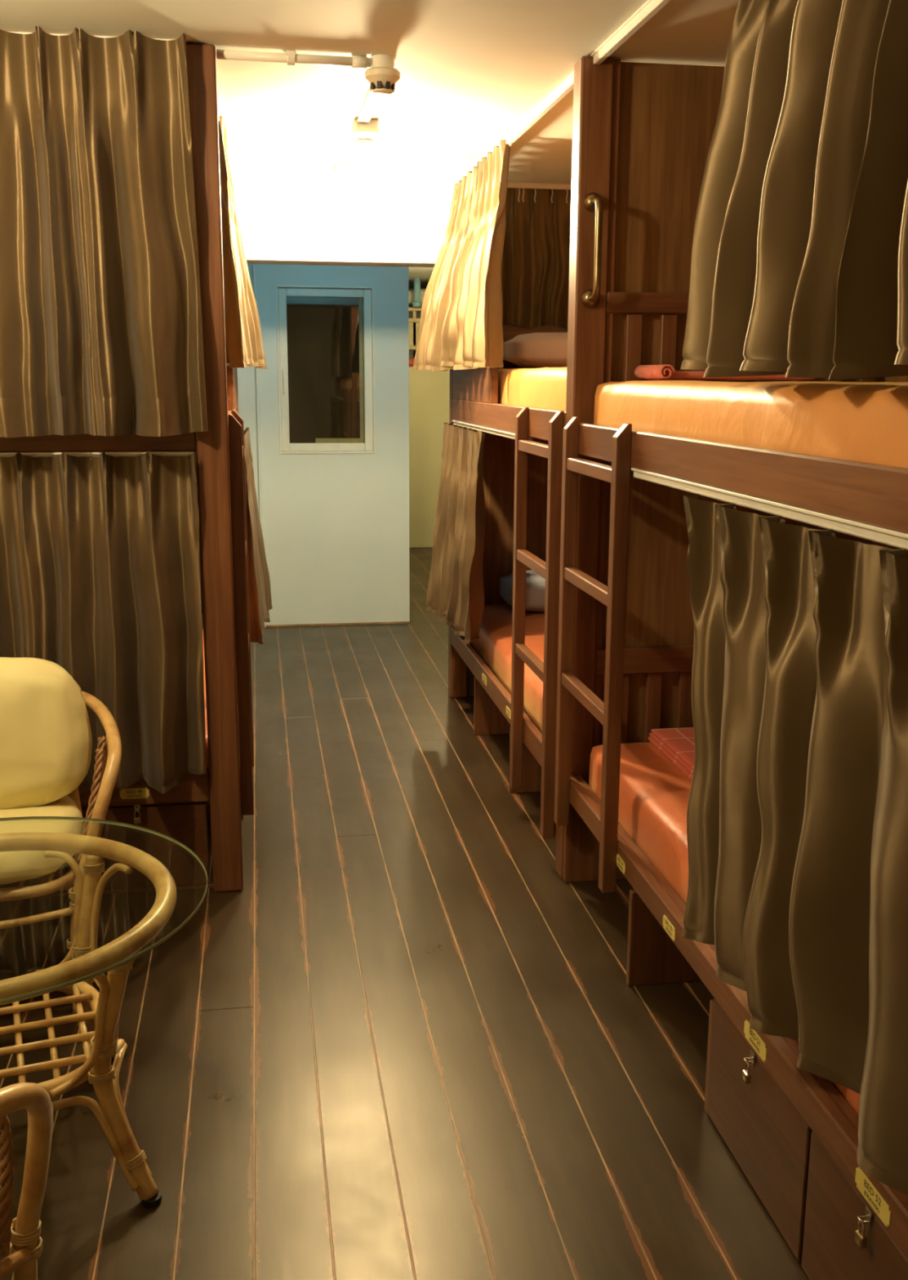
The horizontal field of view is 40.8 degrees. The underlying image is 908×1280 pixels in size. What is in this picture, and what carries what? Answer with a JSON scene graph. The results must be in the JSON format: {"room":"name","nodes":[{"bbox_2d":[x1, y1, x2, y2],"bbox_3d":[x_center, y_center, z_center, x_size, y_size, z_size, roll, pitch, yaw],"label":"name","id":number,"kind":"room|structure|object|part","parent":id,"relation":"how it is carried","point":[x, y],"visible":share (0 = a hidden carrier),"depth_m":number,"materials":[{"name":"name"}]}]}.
{"room":"dormitory","nodes":[
{"label":"dormitory","id":0,"kind":"room"},
{"bbox_2d":[236,263,409,625],"bbox_3d":[-1.373,-1.275,7.519,2.190,2.420,0.140,-2,12,-9],"label":"wall","id":1,"kind":"structure","parent":0,"point":[335,526],"depth_m":7.63,"materials":[{"name":"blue paint"}]},
{"bbox_2d":[252,263,266,627],"bbox_3d":[-1.193,-1.263,7.464,0.020,2.420,0.028,-2,12,-9],"label":"trim","id":2,"kind":"structure","parent":1,"relation":"attached to","point":[254,268],"depth_m":7.45,"materials":[{"name":"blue paint"}]},
{"bbox_2d":[275,284,375,453],"bbox_3d":[-0.784,-1.652,7.493,0.590,1.002,0.079,-2,12,-9],"label":"window","id":3,"kind":"structure","parent":1,"relation":"in","point":[326,334],"depth_m":7.50,"materials":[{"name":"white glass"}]},
{"bbox_3d":[-1.066,-1.639,7.424,0.012,1.002,0.028,-2,12,-9],"label":"casing","id":4,"kind":"part","parent":3,"relation":"part of","materials":[{"name":"white wood"}]},
{"bbox_3d":[-1.038,-1.574,7.442,0.009,0.152,0.029,-2,12,-9],"label":"handle","id":5,"kind":"part","parent":3,"relation":"part of","materials":[{"name":"white metal"}]},
{"bbox_3d":[-0.784,-2.109,7.409,0.466,0.050,0.050,-2,12,-9],"label":"frame rail","id":6,"kind":"part","parent":3,"relation":"part of","materials":[{"name":"blue wood"}]},
{"bbox_3d":[-0.778,-2.131,7.365,0.566,0.012,0.028,-2,12,-9],"label":"casing","id":7,"kind":"part","parent":3,"relation":"part of","materials":[{"name":"blue wood"}]},
{"bbox_3d":[-0.787,-1.656,7.511,0.466,0.878,0.006,-2,12,-9],"label":"pane","id":8,"kind":"part","parent":3,"relation":"part of","materials":[{"name":"clear glass"}]},
{"bbox_3d":[-0.789,-1.202,7.604,0.466,0.050,0.050,-2,12,-9],"label":"frame rail","id":9,"kind":"part","parent":3,"relation":"part of","materials":[{"name":"white wood"}]},
{"bbox_3d":[-0.783,-1.163,7.573,0.566,0.012,0.028,-2,12,-9],"label":"casing","id":10,"kind":"part","parent":3,"relation":"part of","materials":[{"name":"white wood"}]},
{"bbox_3d":[-0.495,-1.655,7.514,0.012,1.002,0.028,-2,12,-9],"label":"casing","id":11,"kind":"part","parent":3,"relation":"part of","materials":[{"name":"white wood"}]},
{"bbox_2d":[266,621,409,626],"bbox_3d":[-1.367,-0.083,7.702,2.190,0.012,0.006,-2,12,-9],"label":"baseboard","id":12,"kind":"structure","parent":1,"relation":"attached to","point":[397,622],"depth_m":7.80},
{"bbox_2d":[0,0,738,288],"bbox_3d":[-0.585,-2.127,5.506,3.170,0.100,13.500,-2,12,-9],"label":"ceiling","id":13,"kind":"structure","parent":0,"point":[471,71],"depth_m":3.41,"materials":[{"name":"paint"}]},
{"bbox_2d":[10,31,175,40],"bbox_3d":[-1.247,-1.567,3.159,1.045,0.016,0.028,-2,12,-9],"label":"track","id":14,"kind":"object","parent":13,"relation":"attached to","point":[11,32],"visible":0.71,"depth_m":3.18,"materials":[{"name":"metal"}]},
{"bbox_2d":[0,25,208,437],"bbox_3d":[-1.196,-1.059,3.189,1.049,1.041,0.166,-2,12,-9],"label":"curtain","id":15,"kind":"object","parent":14,"relation":"hanging from","point":[101,323],"visible":1,"depth_m":3.23,"materials":[{"name":"brown fabric"}]},
{"bbox_2d":[216,48,394,122],"bbox_3d":[-0.467,-1.681,3.744,0.490,0.036,0.854,-2,12,-9],"label":"conduit","id":16,"kind":"object","parent":13,"relation":"attached to","point":[290,57],"visible":0.93,"depth_m":3.35,"materials":[{"name":"white plastic"}]},
{"bbox_2d":[232,177,454,267],"bbox_3d":[-0.606,-1.933,5.674,3.170,0.350,0.210,-2,12,-9],"label":"wall","id":17,"kind":"structure","parent":13,"relation":"attached to","point":[282,221],"depth_m":5.59,"materials":[{"name":"white paint"}]},
{"bbox_2d":[351,118,378,188],"bbox_3d":[-0.312,-1.706,4.294,0.094,0.212,0.160,-2,12,-9],"label":"ceiling lamp","id":18,"kind":"object","parent":13,"relation":"attached to","point":[364,173],"visible":1,"depth_m":4.29,"materials":[{"name":"white plastic"}]},
{"bbox_2d":[354,138,373,156],"bbox_3d":[-0.317,-1.743,4.317,0.068,0.060,0.068,-2,12,-9],"label":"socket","id":19,"kind":"object","parent":18,"relation":"attached to","point":[363,147],"depth_m":4.29,"materials":[{"name":"white plastic"}]},
{"bbox_3d":[-0.317,-1.664,4.334,0.094,0.113,0.094,-2,12,-9],"label":"bulb","id":20,"kind":"part","parent":18,"relation":"part of","materials":[{"name":"white glass"}]},
{"bbox_2d":[364,54,399,95],"bbox_3d":[-0.199,-1.574,3.404,0.100,0.094,0.100,-2,12,-9],"label":"smoke detector","id":21,"kind":"object","parent":13,"relation":"attached to","point":[382,77],"visible":1,"depth_m":3.38,"materials":[{"name":"white plastic"}]},
{"bbox_2d":[370,81,375,89],"bbox_3d":[-0.225,-1.541,3.395,0.008,0.019,0.012,-7,14,-31],"label":"vent","id":22,"kind":"object","parent":21,"relation":"attached to","point":[372,83],"depth_m":3.39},
{"bbox_2d":[377,80,382,88],"bbox_3d":[-0.206,-1.538,3.382,0.012,0.019,0.008,3,12,13],"label":"vent","id":23,"kind":"object","parent":21,"relation":"attached to","point":[379,82],"depth_m":3.38,"materials":[{"name":"black plastic"}]},
{"bbox_2d":[385,80,390,88],"bbox_3d":[-0.184,-1.539,3.385,0.012,0.019,0.008,-7,14,-31],"label":"vent","id":24,"kind":"object","parent":21,"relation":"attached to","point":[387,82],"depth_m":3.38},
{"bbox_2d":[391,83,395,90],"bbox_3d":[-0.170,-1.543,3.403,0.008,0.019,0.012,3,12,13],"label":"vent","id":25,"kind":"object","parent":21,"relation":"attached to","point":[393,85],"depth_m":3.40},
{"bbox_2d":[412,277,421,306],"bbox_3d":[-0.330,-3.113,10.929,0.081,0.250,0.079,-2,12,-9],"label":"pipe","id":26,"kind":"object","parent":13,"relation":"attached to","point":[416,303],"visible":1,"depth_m":10.91,"materials":[{"name":"teal metal"}]},
{"bbox_2d":[459,71,573,180],"bbox_3d":[0.205,-1.840,4.486,0.028,0.026,2.158,-2,12,-9],"label":"track","id":27,"kind":"object","parent":13,"relation":"attached to","point":[566,86],"visible":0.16,"depth_m":3.97,"materials":[{"name":"white metal"}]},
{"bbox_2d":[412,139,510,371],"bbox_3d":[0.011,-1.546,5.098,0.232,0.827,1.166,-2,12,-9],"label":"curtain","id":28,"kind":"object","parent":27,"relation":"hanging from","point":[461,328],"visible":1,"depth_m":4.90,"materials":[{"name":"beige fabric"}]},
{"bbox_2d":[506,182,571,203],"bbox_3d":[0.505,-2.050,5.606,0.850,0.082,0.028,-2,12,-9],"label":"track","id":29,"kind":"object","parent":13,"relation":"attached to","point":[510,184],"visible":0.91,"depth_m":5.58,"materials":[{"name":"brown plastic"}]},
{"bbox_2d":[501,187,570,327],"bbox_3d":[0.514,-1.785,5.689,0.857,0.646,0.042,-2,12,-9],"label":"curtain","id":30,"kind":"object","parent":29,"relation":"hanging from","point":[535,254],"visible":0.35,"depth_m":5.67,"materials":[{"name":"brown fabric"}]},
{"bbox_2d":[591,0,670,64],"bbox_3d":[0.587,-1.334,2.143,0.028,0.026,2.508,-2,12,-9],"label":"track","id":31,"kind":"object","parent":13,"relation":"attached to","point":[646,11],"visible":1,"depth_m":3.05,"materials":[{"name":"white metal"}]},
{"bbox_2d":[680,0,907,379],"bbox_3d":[0.643,-0.797,1.693,0.153,0.854,1.525,-2,12,-9],"label":"curtain","id":32,"kind":"object","parent":31,"relation":"hanging from","point":[799,261],"visible":1,"depth_m":1.98,"materials":[{"name":"brown fabric"}]},
{"bbox_3d":[-0.465,-1.902,5.201,0.094,0.212,0.160,-2,12,-9],"label":"ceiling lamp","id":33,"kind":"object","parent":13,"relation":"attached to","visible":0},
{"bbox_2d":[336,180,351,195],"bbox_3d":[-0.470,-1.938,5.223,0.068,0.060,0.068,-2,12,-9],"label":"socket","id":34,"kind":"object","parent":33,"relation":"attached to","point":[343,187],"depth_m":5.20,"materials":[{"name":"white plastic"}]},
{"bbox_3d":[-0.853,-1.817,4.348,0.028,0.022,2.100,-2,12,-9],"label":"track","id":35,"kind":"object","parent":13,"relation":"attached to","visible":0},
{"bbox_2d":[217,115,267,368],"bbox_3d":[-0.873,-1.499,4.840,0.168,0.824,1.366,-1,12,-4],"label":"curtain","id":36,"kind":"object","parent":35,"relation":"hanging from","point":[243,337],"visible":0.91,"depth_m":4.49,"materials":[{"name":"beige fabric"}]},
{"bbox_2d":[0,547,808,1279],"bbox_3d":[-0.598,0.317,6.031,3.170,0.061,13.500,-2,12,-9],"label":"floor","id":37,"kind":"structure","parent":0,"point":[407,1046],"depth_m":2.88,"materials":[{"name":"wood"}]},
{"bbox_2d":[0,1082,53,1279],"bbox_3d":[-0.897,0.868,1.592,0.689,0.719,0.520,2,12,9],"label":"rattan armchair","id":38,"kind":"object","parent":37,"relation":"on","point":[22,1254],"visible":1,"depth_m":1.71,"materials":[{"name":"beige wicker"}]},
{"bbox_2d":[0,691,121,1014],"bbox_3d":[-1.184,0.538,3.123,0.689,0.719,0.520,-2,12,-11],"label":"rattan armchair","id":39,"kind":"object","parent":37,"relation":"on","point":[108,757],"visible":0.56,"depth_m":2.98,"materials":[{"name":"beige wicker"}]},
{"bbox_3d":[-1.086,0.561,3.138,0.012,0.012,0.420,-2,12,-11],"label":"seat rod","id":40,"kind":"part","parent":39,"relation":"part of","materials":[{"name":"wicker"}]},
{"bbox_2d":[0,795,83,884],"bbox_3d":[-1.179,0.496,3.085,0.460,0.118,0.476,-2,12,-11],"label":"seat cushion","id":41,"kind":"object","parent":39,"relation":"on","point":[19,865],"visible":0.52,"depth_m":3.00,"materials":[{"name":"beige fabric"}]},
{"bbox_2d":[0,657,92,809],"bbox_3d":[-1.192,0.245,3.144,0.496,0.405,0.194,-3,12,-13],"label":"cushion","id":42,"kind":"object","parent":41,"relation":"on","point":[46,736],"visible":0.95,"depth_m":3.10,"materials":[{"name":"beige fabric"}]},
{"bbox_3d":[-1.021,0.558,3.151,0.012,0.012,0.420,-2,12,-11],"label":"seat rod","id":43,"kind":"part","parent":39,"relation":"part of","materials":[{"name":"wicker"}]},
{"bbox_3d":[-1.057,0.498,3.380,0.081,0.690,0.050,-2,12,-11],"label":"leg","id":44,"kind":"part","parent":39,"relation":"part of","materials":[{"name":"wicker"}]},
{"bbox_3d":[-1.185,0.537,3.125,0.689,0.718,0.516,-2,12,-11],"label":"hoop frame","id":45,"kind":"part","parent":39,"relation":"part of","materials":[{"name":"wicker"}]},
{"bbox_2d":[0,816,208,1207],"bbox_3d":[-0.938,0.772,2.438,0.894,0.556,0.894,2,12,8],"label":"table","id":46,"kind":"object","parent":37,"relation":"on","point":[84,964],"visible":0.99,"depth_m":2.34,"materials":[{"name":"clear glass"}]},
{"bbox_3d":[-0.880,0.796,2.466,0.014,0.014,0.428,-4,13,-21],"label":"shelf rod","id":47,"kind":"part","parent":46,"relation":"part of","materials":[{"name":"wicker"}]},
{"bbox_3d":[-0.878,0.820,2.292,0.360,0.016,0.016,-4,13,-21],"label":"shelf rod","id":48,"kind":"part","parent":46,"relation":"part of","materials":[{"name":"wicker"}]},
{"bbox_3d":[-0.968,0.772,2.516,0.428,0.016,0.016,-4,13,-21],"label":"shelf rod","id":49,"kind":"part","parent":46,"relation":"part of","materials":[{"name":"wicker"}]},
{"bbox_3d":[-0.908,0.804,2.367,0.428,0.016,0.016,-4,13,-21],"label":"shelf rod","id":50,"kind":"part","parent":46,"relation":"part of","materials":[{"name":"wicker"}]},
{"bbox_3d":[-0.938,0.788,2.441,0.428,0.016,0.016,-4,13,-21],"label":"shelf rod","id":51,"kind":"part","parent":46,"relation":"part of","materials":[{"name":"wicker"}]},
{"bbox_3d":[-0.822,0.792,2.488,0.014,0.014,0.428,-4,13,-21],"label":"shelf rod","id":52,"kind":"part","parent":46,"relation":"part of","materials":[{"name":"wicker"}]},
{"bbox_3d":[-0.764,0.787,2.511,0.014,0.014,0.360,-4,13,-21],"label":"shelf rod","id":53,"kind":"part","parent":46,"relation":"part of","materials":[{"name":"wicker"}]},
{"bbox_3d":[-0.803,0.726,2.744,0.037,0.513,0.135,6,13,23],"label":"leg","id":54,"kind":"part","parent":46,"relation":"part of","materials":[{"name":"wicker"}]},
{"bbox_3d":[-0.629,0.820,2.311,0.135,0.513,0.037,6,13,23],"label":"leg","id":55,"kind":"part","parent":46,"relation":"part of","materials":[{"name":"wicker"}]},
{"bbox_2d":[0,43,253,898],"bbox_3d":[-1.366,-0.629,4.521,1.178,2.416,2.280,-2,12,-9],"label":"bunk bed","id":56,"kind":"object","parent":37,"relation":"on","point":[221,796],"visible":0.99,"depth_m":3.61,"materials":[{"name":"brown wood"}]},
{"bbox_3d":[-1.387,0.644,3.660,0.418,0.264,0.018,-2,12,-9],"label":"drawer","id":57,"kind":"part","parent":56,"relation":"part of","materials":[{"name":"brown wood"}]},
{"bbox_2d":[0,451,194,457],"bbox_3d":[-1.256,-0.517,3.412,1.045,0.014,0.026,-2,12,-9],"label":"track","id":58,"kind":"object","parent":56,"relation":"attached to","point":[157,453],"visible":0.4,"depth_m":3.44,"materials":[{"name":"metal"}]},
{"bbox_2d":[0,451,206,795],"bbox_3d":[-1.241,-0.030,3.454,1.037,0.993,0.138,-1,12,-8],"label":"curtain","id":59,"kind":"object","parent":58,"relation":"hanging from","point":[100,578],"visible":0.79,"depth_m":3.48,"materials":[{"name":"brown fabric"}]},
{"bbox_3d":[-1.256,-0.572,3.416,1.050,0.090,0.028,-2,12,-9],"label":"rail","id":60,"kind":"part","parent":56,"relation":"part of","materials":[{"name":"brown wood"}]},
{"bbox_3d":[-1.264,0.776,3.711,1.050,0.011,0.020,-2,12,-9],"label":"rail","id":61,"kind":"part","parent":56,"relation":"part of","materials":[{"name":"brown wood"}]},
{"bbox_3d":[-0.964,0.632,3.726,0.415,0.264,0.018,-2,12,-9],"label":"drawer","id":62,"kind":"part","parent":56,"relation":"part of","materials":[{"name":"brown wood"}]},
{"bbox_3d":[-1.602,-0.556,5.640,1.055,1.800,0.025,-2,12,-9],"label":"panel","id":63,"kind":"part","parent":56,"relation":"part of","materials":[{"name":"brown fabric"}]},
{"bbox_3d":[-1.261,0.456,3.637,1.050,0.102,0.028,-2,12,-9],"label":"rail","id":64,"kind":"part","parent":56,"relation":"part of","materials":[{"name":"brown wood"}]},
{"bbox_2d":[201,613,208,768],"bbox_3d":[-1.404,0.176,4.688,1.075,0.177,2.107,-2,12,-9],"label":"mattress","id":65,"kind":"object","parent":56,"relation":"on","point":[205,698],"visible":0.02,"depth_m":4.09,"materials":[{"name":"orange fabric"}]},
{"bbox_3d":[-0.694,-0.414,3.540,0.090,2.416,0.085,-2,12,-9],"label":"post","id":66,"kind":"part","parent":56,"relation":"part of","materials":[{"name":"brown wood"}]},
{"bbox_3d":[-1.038,-0.698,5.699,0.085,2.060,0.080,-2,12,-9],"label":"post","id":67,"kind":"part","parent":56,"relation":"part of","materials":[{"name":"brown wood"}]},
{"bbox_3d":[-0.836,-0.812,4.570,0.030,0.089,2.115,-2,12,-9],"label":"rail","id":68,"kind":"part","parent":56,"relation":"part of","materials":[{"name":"brown wood"}]},
{"bbox_3d":[-0.882,-0.815,4.839,0.028,0.020,1.560,-2,12,-9],"label":"track","id":69,"kind":"object","parent":56,"relation":"attached to","visible":0},
{"bbox_2d":[244,427,272,644],"bbox_3d":[-0.888,-0.469,5.385,0.108,0.902,0.781,-1,12,-5],"label":"curtain","id":70,"kind":"object","parent":69,"relation":"hanging from","point":[259,580],"visible":0.78,"depth_m":5.28,"materials":[{"name":"brown fabric"}]},
{"bbox_2d":[448,324,567,839],"bbox_3d":[0.623,-0.515,4.885,1.028,2.060,2.250,-2,12,-9],"label":"bunk bed","id":71,"kind":"object","parent":37,"relation":"on","point":[522,477],"visible":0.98,"depth_m":4.66,"materials":[{"name":"brown wood"}]},
{"bbox_3d":[0.024,-0.729,5.865,0.085,2.060,0.080,-2,12,-9],"label":"post","id":72,"kind":"part","parent":71,"relation":"part of","materials":[{"name":"brown wood"}]},
{"bbox_2d":[451,420,532,440],"bbox_3d":[0.131,-0.857,4.969,0.028,0.022,1.610,-2,12,-9],"label":"track","id":73,"kind":"object","parent":71,"relation":"attached to","point":[506,434],"visible":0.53,"depth_m":4.87,"materials":[{"name":"silver metal"}]},
{"bbox_2d":[426,422,484,644],"bbox_3d":[0.017,-0.487,5.409,0.110,0.912,0.992,-2,12,-11],"label":"curtain","id":74,"kind":"object","parent":73,"relation":"hanging from","point":[455,591],"visible":1,"depth_m":5.29,"materials":[{"name":"brown fabric"}]},
{"bbox_3d":[0.169,0.204,4.925,0.028,0.087,2.170,-2,12,-9],"label":"rail","id":75,"kind":"part","parent":71,"relation":"part of","materials":[{"name":"brown wood"}]},
{"bbox_2d":[469,604,544,731],"bbox_3d":[0.661,0.116,5.002,0.918,0.183,2.164,-2,12,-9],"label":"mattress","id":76,"kind":"object","parent":71,"relation":"on","point":[494,643],"visible":0.12,"depth_m":5.17,"materials":[{"name":"orange fabric"}]},
{"bbox_2d":[498,569,545,611],"bbox_3d":[0.527,-0.240,5.794,0.597,0.184,0.366,-2,12,-9],"label":"pillow","id":77,"kind":"object","parent":76,"relation":"on","point":[535,583],"visible":0.22,"depth_m":5.62,"materials":[{"name":"white fabric"}]},
{"bbox_3d":[0.510,-0.399,6.019,0.905,1.355,0.025,-2,12,-9],"label":"panel","id":78,"kind":"part","parent":71,"relation":"part of","materials":[{"name":"brown wood"}]},
{"bbox_3d":[0.175,-0.859,4.697,0.030,0.097,2.170,-2,12,-9],"label":"rail","id":79,"kind":"part","parent":71,"relation":"part of","materials":[{"name":"brown wood"}]},
{"bbox_2d":[497,367,566,410],"bbox_3d":[0.664,-0.957,4.749,0.929,0.197,2.126,-2,12,-9],"label":"mattress","id":80,"kind":"object","parent":71,"relation":"on","point":[544,388],"visible":0.18,"depth_m":4.24,"materials":[{"name":"fabric"}]},
{"bbox_2d":[503,332,567,368],"bbox_3d":[0.552,-1.313,5.547,0.624,0.163,0.367,-2,12,-9],"label":"pillow","id":81,"kind":"object","parent":80,"relation":"on","point":[538,349],"visible":0.39,"depth_m":5.36,"materials":[{"name":"fabric"}]},
{"bbox_3d":[0.515,-1.298,5.825,0.905,0.405,0.025,-2,12,-9],"label":"headboard","id":82,"kind":"part","parent":71,"relation":"part of","materials":[{"name":"brown wood"}]},
{"bbox_2d":[553,56,907,1279],"bbox_3d":[1.003,-0.187,2.520,1.028,2.416,2.568,-2,12,-9],"label":"bunk bed","id":83,"kind":"object","parent":37,"relation":"on","point":[642,132],"visible":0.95,"depth_m":3.42,"materials":[{"name":"brown wood"}]},
{"bbox_3d":[0.384,-0.433,3.651,0.093,2.416,0.088,-2,12,-9],"label":"post","id":84,"kind":"part","parent":83,"relation":"part of","materials":[{"name":"brown wood"}]},
{"bbox_3d":[0.397,-1.095,3.421,0.021,0.284,0.074,-2,12,-9],"label":"grab handle","id":85,"kind":"part","parent":83,"relation":"part of","materials":[{"name":"gold metal"}]},
{"bbox_3d":[0.874,0.053,3.809,0.897,0.080,0.033,-2,12,-9],"label":"head rail","id":86,"kind":"part","parent":83,"relation":"part of","materials":[{"name":"brown wood"}]},
{"bbox_3d":[0.879,-0.985,3.586,0.897,0.058,0.033,-2,12,-9],"label":"head rail","id":87,"kind":"part","parent":83,"relation":"part of","materials":[{"name":"brown wood"}]},
{"bbox_2d":[588,742,859,1115],"bbox_3d":[1.037,0.618,2.695,0.919,0.175,2.326,-2,12,-9],"label":"mattress","id":88,"kind":"object","parent":83,"relation":"on","point":[654,793],"visible":0.16,"depth_m":3.24,"materials":[{"name":"orange fabric"}]},
{"bbox_2d":[647,727,694,780],"bbox_3d":[0.824,0.330,3.518,0.404,0.040,0.486,-2,12,-9],"label":"folded blanket","id":89,"kind":"object","parent":88,"relation":"on","point":[677,744],"visible":0.15,"depth_m":3.56,"materials":[{"name":"fabric"}]},
{"bbox_3d":[0.869,0.081,3.844,0.897,1.335,0.025,-2,12,-9],"label":"panel","id":90,"kind":"part","parent":83,"relation":"part of","materials":[{"name":"brown wood"}]},
{"bbox_3d":[0.542,0.697,2.637,0.028,0.069,2.390,-2,12,-9],"label":"rail","id":91,"kind":"part","parent":83,"relation":"part of","materials":[{"name":"brown wood"}]},
{"bbox_3d":[0.548,-0.342,2.414,0.030,0.089,2.390,-2,12,-9],"label":"rail","id":92,"kind":"part","parent":83,"relation":"part of","materials":[{"name":"brown wood"}]},
{"bbox_3d":[0.875,-1.119,3.587,0.897,1.039,0.025,-2,12,-9],"label":"panel","id":93,"kind":"part","parent":83,"relation":"part of","materials":[{"name":"brown wood"}]},
{"bbox_2d":[593,380,907,468],"bbox_3d":[1.036,-0.435,2.481,0.930,0.175,2.353,-2,12,-9],"label":"mattress","id":94,"kind":"object","parent":83,"relation":"on","point":[867,422],"visible":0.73,"depth_m":2.28,"materials":[{"name":"fabric"},{"name":"foam"}]},
{"bbox_2d":[634,364,814,380],"bbox_3d":[0.755,-0.744,3.402,0.454,0.042,0.241,-2,12,-9],"label":"blanket","id":95,"kind":"object","parent":94,"relation":"on","point":[664,372],"visible":0.7,"depth_m":3.31,"materials":[{"name":"orange fabric"}]},
{"bbox_3d":[0.589,0.932,2.373,0.019,0.271,0.456,-2,12,-9],"label":"drawer","id":96,"kind":"part","parent":83,"relation":"part of","materials":[{"name":"brown wood"}]},
{"bbox_2d":[631,467,907,550],"bbox_3d":[0.591,-0.230,2.163,0.032,0.024,1.765,-2,12,-9],"label":"track","id":97,"kind":"object","parent":83,"relation":"attached to","point":[879,535],"visible":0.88,"depth_m":2.13,"materials":[{"name":"silver metal"}]},
{"bbox_2d":[680,493,907,1195],"bbox_3d":[0.608,0.289,1.884,0.131,0.894,1.412,-2,12,-10],"label":"curtain","id":98,"kind":"object","parent":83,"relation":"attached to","point":[797,811],"visible":1,"depth_m":1.96,"materials":[{"name":"brown fabric"}]},
{"bbox_3d":[0.662,1.029,1.921,0.019,0.271,0.461,-2,12,-9],"label":"drawer","id":99,"kind":"part","parent":83,"relation":"part of","materials":[{"name":"brown wood"}]},
{"bbox_3d":[1.500,0.177,2.696,0.012,1.033,2.420,-2,12,-9],"label":"panel","id":100,"kind":"part","parent":83,"relation":"part of","materials":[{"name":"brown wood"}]},
{"bbox_3d":[1.505,-0.876,2.470,0.012,1.038,2.420,-2,12,-9],"label":"panel","id":101,"kind":"part","parent":83,"relation":"part of","materials":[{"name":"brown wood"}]},
{"bbox_2d":[408,366,449,547],"bbox_3d":[-0.363,-1.674,11.244,0.980,1.645,0.120,-2,12,-9],"label":"wall","id":102,"kind":"structure","parent":0,"point":[428,390],"depth_m":11.18,"materials":[{"name":"paint"}]},
{"bbox_2d":[408,358,413,366],"bbox_3d":[-0.332,-2.515,11.066,0.209,0.082,0.120,-2,12,-9],"label":"cloth","id":103,"kind":"object","parent":102,"relation":"on","point":[411,360],"visible":0.24,"depth_m":11.01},
{"bbox_2d":[408,307,421,358],"bbox_3d":[-0.418,-2.006,11.534,0.860,2.170,0.565,-2,12,-9],"label":"storage rack","id":104,"kind":"object","parent":102,"relation":"on","point":[415,313],"visible":0.08,"depth_m":11.11,"materials":[{"name":"beige wood"}]},
{"bbox_3d":[-0.414,-2.844,11.356,0.860,0.235,0.520,-2,12,-9],"label":"cream panel","id":105,"kind":"part","parent":104,"relation":"part of","materials":[{"name":"beige wood"}]},
{"bbox_2d":[408,288,426,307],"bbox_3d":[-0.401,-3.156,11.289,0.795,0.164,0.469,-2,12,-9],"label":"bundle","id":106,"kind":"object","parent":104,"relation":"on","point":[422,291],"visible":0.06,"depth_m":11.10,"materials":[{"name":"beige fabric"}]}
]}

